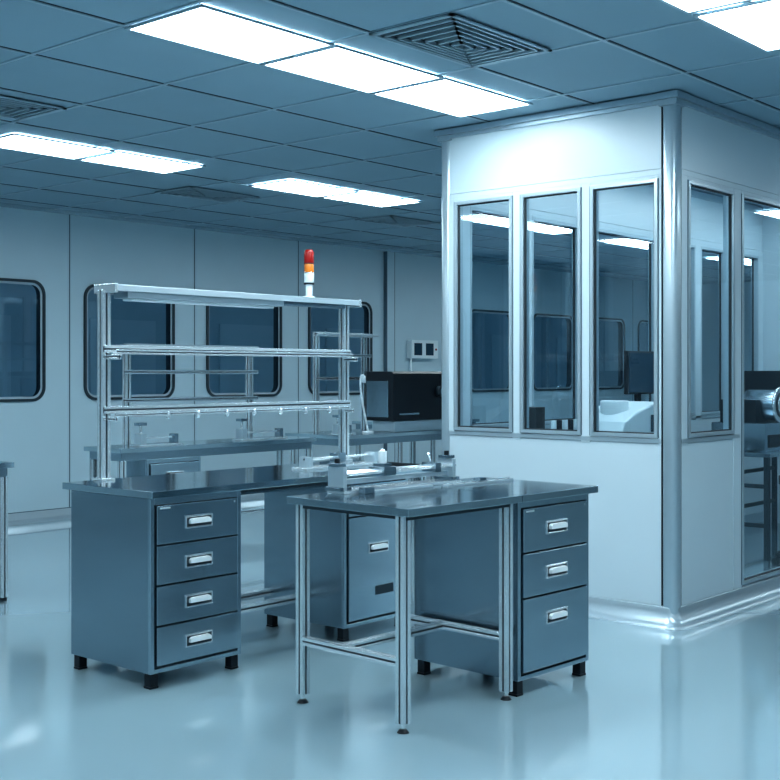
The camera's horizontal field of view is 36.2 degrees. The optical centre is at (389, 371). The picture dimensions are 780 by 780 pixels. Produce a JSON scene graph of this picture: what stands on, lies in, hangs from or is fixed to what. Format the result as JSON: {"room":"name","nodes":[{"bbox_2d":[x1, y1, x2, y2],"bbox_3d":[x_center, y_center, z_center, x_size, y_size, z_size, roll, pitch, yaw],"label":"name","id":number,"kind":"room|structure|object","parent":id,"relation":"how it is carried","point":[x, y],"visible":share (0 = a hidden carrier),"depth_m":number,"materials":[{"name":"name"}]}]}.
{"room":"clean room","nodes":[
{"label":"clean room","id":0,"kind":"room"},
{"bbox_2d":[0,207,647,512],"bbox_3d":[-1.941,-0.075,13.162,0.001,3.030,22.680,0,0,41],"label":"wall","id":1,"kind":"structure","parent":0,"point":[34,245],"depth_m":13.02,"materials":[{"name":"paint"}]},
{"bbox_2d":[0,281,41,398],"bbox_3d":[-3.716,-0.300,11.114,0.003,1.114,1.084,0,0,41],"label":"window","id":2,"kind":"structure","parent":1,"relation":"attached to","point":[8,282],"depth_m":11.51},
{"bbox_2d":[0,278,45,401],"bbox_3d":[-3.749,-0.300,11.143,0.120,1.166,1.136,0,0,41],"label":"gasket","id":3,"kind":"object","parent":1,"relation":"attached to","point":[39,284],"visible":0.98,"depth_m":11.52,"materials":[{"name":"black rubber"}]},
{"bbox_2d":[87,287,171,397],"bbox_3d":[-2.680,-0.300,12.307,0.003,1.114,1.084,0,0,41],"label":"window","id":4,"kind":"structure","parent":1,"relation":"attached to","point":[92,288],"depth_m":12.48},
{"bbox_2d":[84,284,174,399],"bbox_3d":[-2.713,-0.300,12.335,0.120,1.166,1.136,0,0,41],"label":"gasket","id":5,"kind":"object","parent":1,"relation":"attached to","point":[88,288],"visible":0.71,"depth_m":12.71,"materials":[{"name":"black rubber"}]},
{"bbox_2d":[69,215,298,506],"bbox_3d":[-1.425,-0.125,13.761,0.013,2.930,21.112,0,0,41],"label":"joint","id":6,"kind":"object","parent":1,"relation":"attached to","point":[69,215],"visible":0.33,"depth_m":12.95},
{"bbox_2d":[206,306,281,396],"bbox_3d":[-1.676,-0.300,13.528,0.120,1.166,1.136,0,0,41],"label":"gasket","id":7,"kind":"object","parent":1,"relation":"attached to","point":[275,386],"visible":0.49,"depth_m":13.90,"materials":[{"name":"black rubber"}]},
{"bbox_2d":[209,307,279,394],"bbox_3d":[-1.643,-0.300,13.499,0.003,1.114,1.084,0,0,41],"label":"window","id":8,"kind":"structure","parent":1,"relation":"attached to","point":[278,307],"depth_m":13.89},
{"bbox_2d":[0,202,647,281],"bbox_3d":[-2.034,-1.570,13.031,0.029,0.039,23.000,0,0,41],"label":"cornice","id":9,"kind":"structure","parent":1,"relation":"attached to","point":[8,205],"depth_m":13.46,"materials":[{"name":"grey metal"}]},
{"bbox_2d":[311,304,369,392],"bbox_3d":[-0.607,-0.300,14.692,0.003,1.114,1.084,0,0,41],"label":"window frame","id":10,"kind":"structure","parent":1,"relation":"attached to","point":[361,304],"depth_m":15.01,"materials":[{"name":"grey metal"}]},
{"bbox_2d":[308,302,372,394],"bbox_3d":[-0.639,-0.300,14.720,0.120,1.166,1.136,0,0,41],"label":"gasket","id":11,"kind":"object","parent":1,"relation":"attached to","point":[366,311],"visible":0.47,"depth_m":15.09,"materials":[{"name":"black rubber"}]},
{"bbox_2d":[387,251,393,461],"bbox_3d":[-0.009,-0.052,15.338,0.059,2.985,0.140,0,0,41],"label":"pilaster","id":12,"kind":"object","parent":1,"relation":"attached to","point":[390,255],"visible":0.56,"depth_m":15.31,"materials":[{"name":"paint"}]},
{"bbox_2d":[384,251,394,461],"bbox_3d":[-0.009,-0.058,15.338,0.059,2.975,0.160,0,0,41],"label":"pilaster edge","id":13,"kind":"object","parent":12,"relation":"attached to","point":[385,252],"visible":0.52,"depth_m":15.29,"materials":[{"name":"grey metal"}]},
{"bbox_2d":[407,340,437,358],"bbox_3d":[0.432,-0.300,15.823,0.089,0.240,0.550,0,0,41],"label":"enclosure","id":14,"kind":"object","parent":1,"relation":"attached to","point":[410,343],"visible":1,"depth_m":15.75,"materials":[{"name":"white plastic"}]},
{"bbox_2d":[414,343,421,354],"bbox_3d":[0.372,-0.300,15.683,0.004,0.160,0.160,0,0,41],"label":"display","id":15,"kind":"object","parent":14,"relation":"attached to","point":[417,346],"visible":1,"depth_m":15.68,"materials":[{"name":"black glass"}]},
{"bbox_2d":[426,343,433,355],"bbox_3d":[0.529,-0.300,15.864,0.004,0.160,0.160,0,0,41],"label":"display","id":16,"kind":"object","parent":14,"relation":"attached to","point":[429,346],"visible":1,"depth_m":15.87,"materials":[{"name":"black glass"}]},
{"bbox_2d":[472,311,508,389],"bbox_3d":[1.466,-0.300,17.077,0.003,1.114,1.084,0,0,41],"label":"window","id":17,"kind":"structure","parent":1,"relation":"attached to","point":[473,311],"depth_m":17.08,"materials":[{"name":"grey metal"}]},
{"bbox_2d":[472,309,508,391],"bbox_3d":[1.434,-0.300,17.105,0.120,1.166,1.136,0,0,41],"label":"gasket","id":18,"kind":"object","parent":1,"relation":"attached to","point":[473,309],"visible":0.2,"depth_m":17.19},
{"bbox_2d":[534,313,571,390],"bbox_3d":[2.470,-0.300,18.298,0.120,1.166,1.136,0,0,41],"label":"gasket","id":19,"kind":"object","parent":1,"relation":"attached to","point":[569,324],"visible":0.49,"depth_m":18.70,"materials":[{"name":"black rubber"}]},
{"bbox_2d":[535,315,571,388],"bbox_3d":[2.503,-0.300,18.269,0.003,1.114,1.084,0,0,41],"label":"window","id":20,"kind":"structure","parent":1,"relation":"attached to","point":[537,315],"depth_m":18.31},
{"bbox_2d":[599,319,623,387],"bbox_3d":[3.540,-0.300,19.462,0.003,1.114,1.084,0,0,41],"label":"window","id":21,"kind":"structure","parent":1,"relation":"attached to","point":[599,319],"depth_m":19.79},
{"bbox_2d":[599,317,624,389],"bbox_3d":[3.507,-0.300,19.490,0.120,1.166,1.136,0,0,41],"label":"gasket","id":22,"kind":"object","parent":1,"relation":"attached to","point":[620,326],"visible":0.35,"depth_m":19.90,"materials":[{"name":"black rubber"}]},
{"bbox_2d":[638,320,647,350],"bbox_3d":[4.543,-0.300,20.683,0.120,1.166,1.136,0,0,41],"label":"gasket","id":23,"kind":"object","parent":1,"relation":"attached to","point":[641,320],"visible":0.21,"depth_m":20.22,"materials":[{"name":"black rubber"}]},
{"bbox_2d":[0,498,779,779],"bbox_3d":[3.463,1.490,8.252,14.800,0.100,23.200,0,0,41],"label":"floor","id":24,"kind":"structure","parent":0,"point":[702,702],"depth_m":5.10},
{"bbox_2d":[0,461,13,600],"bbox_3d":[-3.189,1.005,7.092,0.680,0.870,1.720,0,0,41],"label":"side table","id":25,"kind":"object","parent":24,"relation":"on","point":[3,465],"visible":1,"depth_m":7.49,"materials":[{"name":"metal"}]},
{"bbox_2d":[0,461,13,467],"bbox_3d":[-3.189,0.586,7.092,0.680,0.032,1.720,0,0,41],"label":"countertop","id":26,"kind":"structure","parent":25,"relation":"on","point":[3,464],"depth_m":7.49,"materials":[{"name":"metal"}]},
{"bbox_2d":[84,343,316,513],"bbox_3d":[-1.411,0.615,9.230,0.440,1.650,1.960,0,0,41],"label":"bench","id":27,"kind":"object","parent":24,"relation":"on","point":[132,461],"visible":0.36,"depth_m":8.88,"materials":[{"name":"metal"}]},
{"bbox_2d":[129,423,182,446],"bbox_3d":[-1.720,0.455,8.783,0.120,0.170,0.400,0,0,41],"label":"assembly jig","id":28,"kind":"object","parent":27,"relation":"on","point":[140,440],"visible":1,"depth_m":8.67,"materials":[{"name":"metal"}]},
{"bbox_2d":[130,345,240,347],"bbox_3d":[-1.472,-0.188,9.216,0.075,0.015,1.320,0,0,41],"label":"shelf","id":29,"kind":"object","parent":27,"relation":"attached to","point":[130,345],"depth_m":9.25,"materials":[{"name":"silver metal"}]},
{"bbox_2d":[84,436,316,453],"bbox_3d":[-1.411,0.556,9.230,0.440,0.032,1.960,0,0,41],"label":"countertop","id":30,"kind":"structure","parent":27,"relation":"on","point":[213,443],"depth_m":9.01,"materials":[{"name":"metal"}]},
{"bbox_2d":[232,418,287,440],"bbox_3d":[-1.046,0.455,9.588,0.120,0.170,0.500,0,0,41],"label":"assembly jig","id":31,"kind":"object","parent":27,"relation":"on","point":[241,434],"visible":1,"depth_m":9.47,"materials":[{"name":"metal"}]},
{"bbox_2d":[8,476,429,525],"bbox_3d":[-2.020,1.390,13.018,0.070,0.100,23.000,0,0,41],"label":"cove","id":32,"kind":"object","parent":24,"relation":"on","point":[56,514],"depth_m":11.53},
{"bbox_2d":[8,507,70,513],"bbox_3d":[-2.045,1.336,13.040,0.004,0.008,23.000,0,0,41],"label":"shadow line","id":33,"kind":"object","parent":32,"relation":"on","point":[65,507],"visible":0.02,"depth_m":11.50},
{"bbox_2d":[62,283,425,689],"bbox_3d":[-0.669,0.501,6.375,0.735,1.878,2.055,0,0,41],"label":"workbench","id":34,"kind":"object","parent":24,"relation":"on","point":[156,559],"visible":0.77,"depth_m":5.79,"materials":[{"name":"silver metal"}]},
{"bbox_2d":[114,291,283,308],"bbox_3d":[-1.001,-0.391,6.409,0.120,0.061,1.080,0,0,41],"label":"task lamp","id":35,"kind":"object","parent":34,"relation":"attached to","point":[205,298],"depth_m":6.36,"materials":[{"name":"white plastic"}]},
{"bbox_2d":[94,283,360,307],"bbox_3d":[-0.831,-0.415,6.612,0.180,0.046,1.800,0,0,41],"label":"shelf","id":36,"kind":"object","parent":34,"relation":"attached to","point":[103,291],"depth_m":6.37,"materials":[{"name":"metal"}]},
{"bbox_2d":[62,460,425,498],"bbox_3d":[-0.661,0.556,6.369,0.705,0.032,2.055,0,0,41],"label":"countertop","id":37,"kind":"structure","parent":34,"relation":"on","point":[225,480],"depth_m":5.93,"materials":[{"name":"metal"}]},
{"bbox_2d":[303,249,314,296],"bbox_3d":[-0.476,-0.577,7.013,0.072,0.286,0.072,0,0,41],"label":"light","id":38,"kind":"object","parent":34,"relation":"on","point":[308,253],"visible":0.94,"depth_m":6.99,"materials":[{"name":"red plastic"}]},
{"bbox_2d":[291,451,377,470],"bbox_3d":[-0.285,0.499,6.806,0.120,0.080,0.660,0,0,41],"label":"clamping jig","id":39,"kind":"object","parent":34,"relation":"on","point":[305,463],"visible":0.88,"depth_m":6.76,"materials":[{"name":"metal"}]},
{"bbox_2d":[285,332,441,481],"bbox_3d":[-0.083,0.540,10.970,0.720,1.800,1.750,0,0,41],"label":"bench","id":40,"kind":"object","parent":24,"relation":"on","point":[360,438],"visible":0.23,"depth_m":10.72,"materials":[{"name":"metal"}]},
{"bbox_2d":[328,415,355,434],"bbox_3d":[-0.414,0.455,10.285,0.120,0.170,0.220,0,0,41],"label":"assembly jig","id":41,"kind":"object","parent":40,"relation":"on","point":[334,426],"visible":0.52,"depth_m":10.23,"materials":[{"name":"metal"}]},
{"bbox_2d":[317,333,378,336],"bbox_3d":[-0.378,-0.338,10.902,0.075,0.015,0.740,0,0,41],"label":"shelf","id":42,"kind":"object","parent":40,"relation":"attached to","point":[318,334],"depth_m":10.91,"materials":[{"name":"silver metal"}]},
{"bbox_2d":[285,428,441,438],"bbox_3d":[-0.083,0.556,10.970,0.720,0.032,1.750,0,0,41],"label":"countertop","id":43,"kind":"structure","parent":40,"relation":"on","point":[322,434],"depth_m":10.48,"materials":[{"name":"metal"}]},
{"bbox_2d":[359,374,373,432],"bbox_3d":[-0.214,0.280,10.575,0.100,0.520,0.158,0,0,41],"label":"gooseneck lamp","id":44,"kind":"object","parent":40,"relation":"on","point":[362,377],"visible":1,"depth_m":10.54,"materials":[{"name":"metal"}]},
{"bbox_2d":[366,371,441,431],"bbox_3d":[0.189,0.267,11.022,0.384,0.545,0.835,0,0,41],"label":"machine","id":45,"kind":"object","parent":40,"relation":"on","point":[396,401],"visible":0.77,"depth_m":10.79,"materials":[{"name":"black plastic"}]},
{"bbox_2d":[352,419,479,479],"bbox_3d":[0.305,0.990,13.383,0.700,0.900,1.400,0,0,41],"label":"bench","id":46,"kind":"object","parent":24,"relation":"on","point":[369,422],"visible":0.03,"depth_m":13.07,"materials":[{"name":"metal"}]},
{"bbox_2d":[352,419,479,424],"bbox_3d":[0.305,0.556,13.383,0.700,0.032,1.400,0,0,41],"label":"countertop","id":47,"kind":"structure","parent":46,"relation":"on","point":[369,422],"depth_m":13.06,"materials":[{"name":"metal"}]},
{"bbox_2d":[287,477,597,733],"bbox_3d":[0.268,0.990,5.417,0.720,0.900,1.330,0,0,43],"label":"table","id":48,"kind":"object","parent":24,"relation":"on","point":[501,569],"visible":1,"depth_m":5.37,"materials":[{"name":"metal"}]},
{"bbox_2d":[325,449,460,494],"bbox_3d":[0.046,0.447,5.545,0.160,0.185,0.820,0,0,44],"label":"linear actuator","id":49,"kind":"object","parent":48,"relation":"on","point":[444,469],"visible":0.99,"depth_m":5.48,"materials":[{"name":"metal"}]},
{"bbox_2d":[287,487,521,516],"bbox_3d":[0.065,0.556,5.203,0.720,0.032,0.740,0,0,44],"label":"countertop","id":50,"kind":"structure","parent":48,"relation":"on","point":[428,500],"depth_m":5.05,"materials":[{"name":"metal"}]},
{"bbox_2d":[442,477,512,486],"bbox_3d":[0.430,0.525,5.773,0.045,0.028,0.500,0,0,43],"label":"rail","id":51,"kind":"object","parent":48,"relation":"on","point":[476,480],"visible":1,"depth_m":5.75,"materials":[{"name":"metal"}]},
{"bbox_2d":[434,90,779,629],"bbox_3d":[2.583,-0.071,9.094,1.803,3.022,5.025,0,0,41],"label":"booth","id":52,"kind":"object","parent":24,"relation":"on","point":[668,514],"visible":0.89,"depth_m":7.23,"materials":[{"name":"metal"}]},
{"bbox_2d":[744,450,779,560],"bbox_3d":[3.199,1.030,10.006,0.800,0.820,1.900,0,0,41],"label":"laboratory bench","id":53,"kind":"object","parent":24,"relation":"on","point":[769,486],"visible":0.51,"depth_m":9.11,"materials":[{"name":"metal"}]},
{"bbox_2d":[712,379,779,451],"bbox_3d":[2.909,0.303,9.529,0.488,0.633,0.500,0,0,41],"label":"machine","id":54,"kind":"object","parent":53,"relation":"on","point":[761,407],"visible":0.66,"depth_m":9.33,"materials":[{"name":"metal"}]},
{"bbox_2d":[744,371,779,391],"bbox_3d":[3.367,0.305,10.191,0.510,0.630,0.600,0,0,41],"label":"rack","id":55,"kind":"object","parent":53,"relation":"on","point":[761,380],"visible":0.26,"depth_m":10.00,"materials":[{"name":"black plastic"}]},
{"bbox_2d":[744,450,779,457],"bbox_3d":[3.199,0.635,10.006,0.800,0.030,1.900,0,0,41],"label":"countertop","id":56,"kind":"structure","parent":53,"relation":"on","point":[771,454],"depth_m":9.12,"materials":[{"name":"metal"}]},
{"bbox_2d":[771,475,779,565],"bbox_3d":[3.098,1.110,8.929,0.478,0.659,0.422,0,0,41],"label":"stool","id":57,"kind":"object","parent":24,"relation":"on","point":[775,561],"visible":1,"depth_m":8.86,"materials":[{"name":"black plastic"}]},
{"bbox_3d":[1.619,0.990,8.531,0.650,0.900,2.000,0,0,41],"label":"laboratory bench","id":58,"kind":"object","parent":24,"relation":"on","visible":0},
{"bbox_2d":[529,407,576,429],"bbox_3d":[1.111,0.390,8.031,0.460,0.300,0.380,0,0,41],"label":"tray","id":59,"kind":"object","parent":58,"relation":"on","point":[536,414],"visible":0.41,"depth_m":8.05,"materials":[{"name":"black plastic"}]},
{"bbox_2d":[573,400,653,432],"bbox_3d":[1.695,0.369,8.497,0.410,0.340,0.850,0,0,41],"label":"machine","id":60,"kind":"object","parent":58,"relation":"on","point":[614,415],"visible":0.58,"depth_m":8.27,"materials":[{"name":"white plastic"}]},
{"bbox_2d":[624,351,653,400],"bbox_3d":[1.921,0.190,9.222,0.160,0.700,0.480,0,0,41],"label":"computer monitor","id":61,"kind":"object","parent":58,"relation":"on","point":[638,365],"visible":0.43,"depth_m":9.14,"materials":[{"name":"black plastic"}]},
{"bbox_2d":[0,0,779,283],"bbox_3d":[3.463,-1.640,8.252,14.800,0.100,23.200,0,0,41],"label":"ceiling","id":62,"kind":"structure","parent":0,"point":[26,26],"depth_m":6.88,"materials":[{"name":"tile"}]},
{"bbox_2d":[0,95,66,120],"bbox_3d":[-2.386,-1.569,7.003,0.490,0.027,0.800,0,0,41],"label":"ceiling vent","id":63,"kind":"object","parent":62,"relation":"in","point":[10,107],"visible":1,"depth_m":7.12,"materials":[{"name":"grey metal"}]},
{"bbox_2d":[0,133,114,159],"bbox_3d":[-2.417,-1.577,8.362,0.500,0.010,0.810,0,0,41],"label":"frame","id":64,"kind":"object","parent":62,"relation":"attached to","point":[11,134],"visible":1,"depth_m":8.31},
{"bbox_2d":[0,135,108,158],"bbox_3d":[-2.417,-1.579,8.362,0.470,0.006,0.774,0,0,41],"label":"diffuser","id":65,"kind":"object","parent":64,"relation":"attached to","point":[15,142],"visible":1,"depth_m":8.37,"materials":[{"name":"white plastic"}]},
{"bbox_2d":[78,151,205,173],"bbox_3d":[-1.866,-1.577,8.996,0.500,0.010,0.810,0,0,41],"label":"frame","id":66,"kind":"object","parent":62,"relation":"attached to","point":[80,159],"visible":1,"depth_m":8.88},
{"bbox_2d":[85,153,200,172],"bbox_3d":[-1.866,-1.579,8.996,0.470,0.006,0.774,0,0,41],"label":"diffuser","id":67,"kind":"object","parent":66,"relation":"attached to","point":[119,159],"visible":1,"depth_m":9.01,"materials":[{"name":"white plastic"}]},
{"bbox_2d":[154,186,259,202],"bbox_3d":[-1.625,-1.569,10.622,0.490,0.027,0.800,0,0,41],"label":"ceiling vent","id":68,"kind":"object","parent":62,"relation":"in","point":[188,192],"visible":1,"depth_m":10.54,"materials":[{"name":"grey metal"}]},
{"bbox_2d":[124,4,334,64],"bbox_3d":[-0.743,-1.577,5.608,0.540,0.010,0.830,0,0,41],"label":"frame","id":69,"kind":"object","parent":62,"relation":"attached to","point":[129,28],"visible":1,"depth_m":5.47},
{"bbox_2d":[132,8,326,62],"bbox_3d":[-0.743,-1.579,5.608,0.510,0.006,0.794,0,0,41],"label":"ceiling light","id":70,"kind":"object","parent":69,"relation":"attached to","point":[204,28],"visible":1,"depth_m":5.60,"materials":[{"name":"white plastic"}]},
{"bbox_2d":[249,179,358,196],"bbox_3d":[-0.735,-1.577,10.252,0.500,0.010,0.830,0,0,41],"label":"frame","id":71,"kind":"object","parent":62,"relation":"attached to","point":[254,185],"visible":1,"depth_m":10.11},
{"bbox_2d":[255,181,353,195],"bbox_3d":[-0.735,-1.579,10.252,0.470,0.006,0.794,0,0,41],"label":"diffuser","id":72,"kind":"object","parent":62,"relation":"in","point":[288,186],"visible":1,"depth_m":10.24,"materials":[{"name":"white plastic"}]},
{"bbox_2d":[260,44,443,93],"bbox_3d":[-0.189,-1.577,6.246,0.540,0.010,0.830,0,0,41],"label":"frame","id":73,"kind":"object","parent":62,"relation":"attached to","point":[336,45],"visible":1,"depth_m":6.14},
{"bbox_2d":[268,48,436,91],"bbox_3d":[-0.189,-1.579,6.246,0.510,0.006,0.794,0,0,41],"label":"diffuser","id":74,"kind":"object","parent":73,"relation":"attached to","point":[336,65],"visible":1,"depth_m":6.23,"materials":[{"name":"white plastic"}]},
{"bbox_2d":[326,193,414,206],"bbox_3d":[-0.164,-1.579,10.908,0.470,0.006,0.794,0,0,41],"label":"diffuser","id":75,"kind":"object","parent":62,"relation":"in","point":[364,198],"visible":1,"depth_m":10.89,"materials":[{"name":"white plastic"}]},
{"bbox_2d":[321,191,421,206],"bbox_3d":[-0.164,-1.577,10.908,0.500,0.010,0.830,0,0,41],"label":"frame","id":76,"kind":"object","parent":62,"relation":"attached to","point":[415,201],"visible":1,"depth_m":10.80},
{"bbox_2d":[0,0,779,283],"bbox_3d":[3.475,-1.587,8.242,14.570,0.006,23.000,0,0,41],"label":"grid","id":77,"kind":"object","parent":62,"relation":"attached to","point":[511,2],"visible":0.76,"depth_m":7.33,"materials":[{"name":"grey metal"}]},
{"bbox_2d":[355,215,439,226],"bbox_3d":[0.085,-1.569,12.513,0.490,0.027,0.800,0,0,41],"label":"ceiling vent","id":78,"kind":"object","parent":62,"relation":"in","point":[386,220],"visible":1,"depth_m":12.43,"materials":[{"name":"grey metal"}]},
{"bbox_2d":[371,77,532,117],"bbox_3d":[0.366,-1.577,6.883,0.540,0.010,0.830,0,0,41],"label":"frame","id":79,"kind":"object","parent":62,"relation":"attached to","point":[444,78],"visible":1,"depth_m":6.79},
{"bbox_2d":[378,80,526,115],"bbox_3d":[0.366,-1.579,6.883,0.510,0.006,0.794,0,0,41],"label":"diffuser","id":80,"kind":"object","parent":79,"relation":"attached to","point":[446,96],"visible":1,"depth_m":6.87,"materials":[{"name":"white plastic"}]},
{"bbox_2d":[369,13,551,67],"bbox_3d":[0.348,-1.569,5.713,0.490,0.027,0.800,0,0,41],"label":"ceiling vent","id":81,"kind":"object","parent":62,"relation":"in","point":[452,37],"visible":1,"depth_m":5.65,"materials":[{"name":"grey metal"}]},
{"bbox_2d":[472,217,541,227],"bbox_3d":[1.270,-1.577,12.596,0.490,0.010,0.780,0,0,41],"label":"frame","id":82,"kind":"object","parent":62,"relation":"attached to","point":[499,217],"visible":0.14,"depth_m":12.41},
{"bbox_2d":[473,218,541,226],"bbox_3d":[1.270,-1.579,12.596,0.460,0.006,0.744,0,0,41],"label":"diffuser","id":83,"kind":"object","parent":82,"relation":"attached to","point":[500,222],"visible":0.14,"depth_m":12.57,"materials":[{"name":"white plastic"}]},
{"bbox_2d":[534,225,571,234],"bbox_3d":[1.795,-1.577,13.200,0.490,0.010,0.780,0,0,41],"label":"frame","id":84,"kind":"object","parent":62,"relation":"attached to","point":[542,225],"visible":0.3,"depth_m":13.47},
{"bbox_2d":[534,226,571,233],"bbox_3d":[1.795,-1.579,13.200,0.460,0.006,0.744,0,0,41],"label":"diffuser","id":85,"kind":"object","parent":84,"relation":"attached to","point":[545,229],"visible":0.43,"depth_m":13.23,"materials":[{"name":"white plastic"}]},
{"bbox_2d":[602,239,645,246],"bbox_3d":[3.009,-1.577,14.596,0.490,0.010,0.780,0,0,41],"label":"frame","id":86,"kind":"object","parent":62,"relation":"attached to","point":[627,239],"visible":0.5,"depth_m":14.43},
{"bbox_2d":[606,240,647,246],"bbox_3d":[3.009,-1.579,14.596,0.460,0.006,0.744,0,0,41],"label":"diffuser","id":87,"kind":"object","parent":86,"relation":"attached to","point":[633,243],"visible":0.57,"depth_m":14.62,"materials":[{"name":"white plastic"}]},
{"bbox_2d":[659,0,750,13],"bbox_3d":[1.236,-1.577,4.782,0.490,0.010,0.780,0,0,41],"label":"frame","id":88,"kind":"object","parent":62,"relation":"attached to","point":[663,1],"visible":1,"depth_m":5.13,"materials":[{"name":"white metal"}]},
{"bbox_2d":[666,0,739,11],"bbox_3d":[1.236,-1.579,4.782,0.460,0.006,0.744,0,0,41],"label":"diffuser","id":89,"kind":"object","parent":88,"relation":"attached to","point":[688,5],"visible":1,"depth_m":5.10,"materials":[{"name":"white plastic"}]},
{"bbox_2d":[693,0,779,51],"bbox_3d":[1.780,-1.577,5.409,0.490,0.010,0.780,0,0,41],"label":"frame","id":90,"kind":"object","parent":62,"relation":"attached to","point":[697,16],"visible":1,"depth_m":5.26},
{"bbox_2d":[700,0,779,49],"bbox_3d":[1.780,-1.579,5.409,0.460,0.006,0.744,0,0,41],"label":"diffuser","id":91,"kind":"object","parent":90,"relation":"attached to","point":[759,24],"visible":1,"depth_m":5.38,"materials":[{"name":"white plastic"}]},
{"bbox_3d":[4.780,-1.577,16.634,0.490,0.010,0.780,0,0,41],"label":"frame","id":92,"kind":"object","parent":62,"relation":"attached to","visible":0},
{"bbox_2d":[707,258,750,260],"bbox_3d":[4.780,-1.579,16.634,0.460,0.006,0.744,0,0,41],"label":"diffuser","id":93,"kind":"object","parent":92,"relation":"attached to","point":[745,259],"visible":0.29,"depth_m":16.70,"materials":[{"name":"white plastic"}]},
{"bbox_2d":[702,282,750,410],"bbox_3d":[11.041,-0.075,16.969,14.800,3.030,0.100,0,0,41],"label":"wall","id":94,"kind":"structure","parent":0,"point":[709,291],"depth_m":21.45,"materials":[{"name":"paint"}]},
{"label":"outside","id":95,"kind":"structure","parent":0,"visible":0},
{"bbox_2d":[0,283,566,396],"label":"windows","id":96,"kind":"structure","parent":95,"point":[131,322],"depth_m":16.45,"materials":[{"name":"glass"}]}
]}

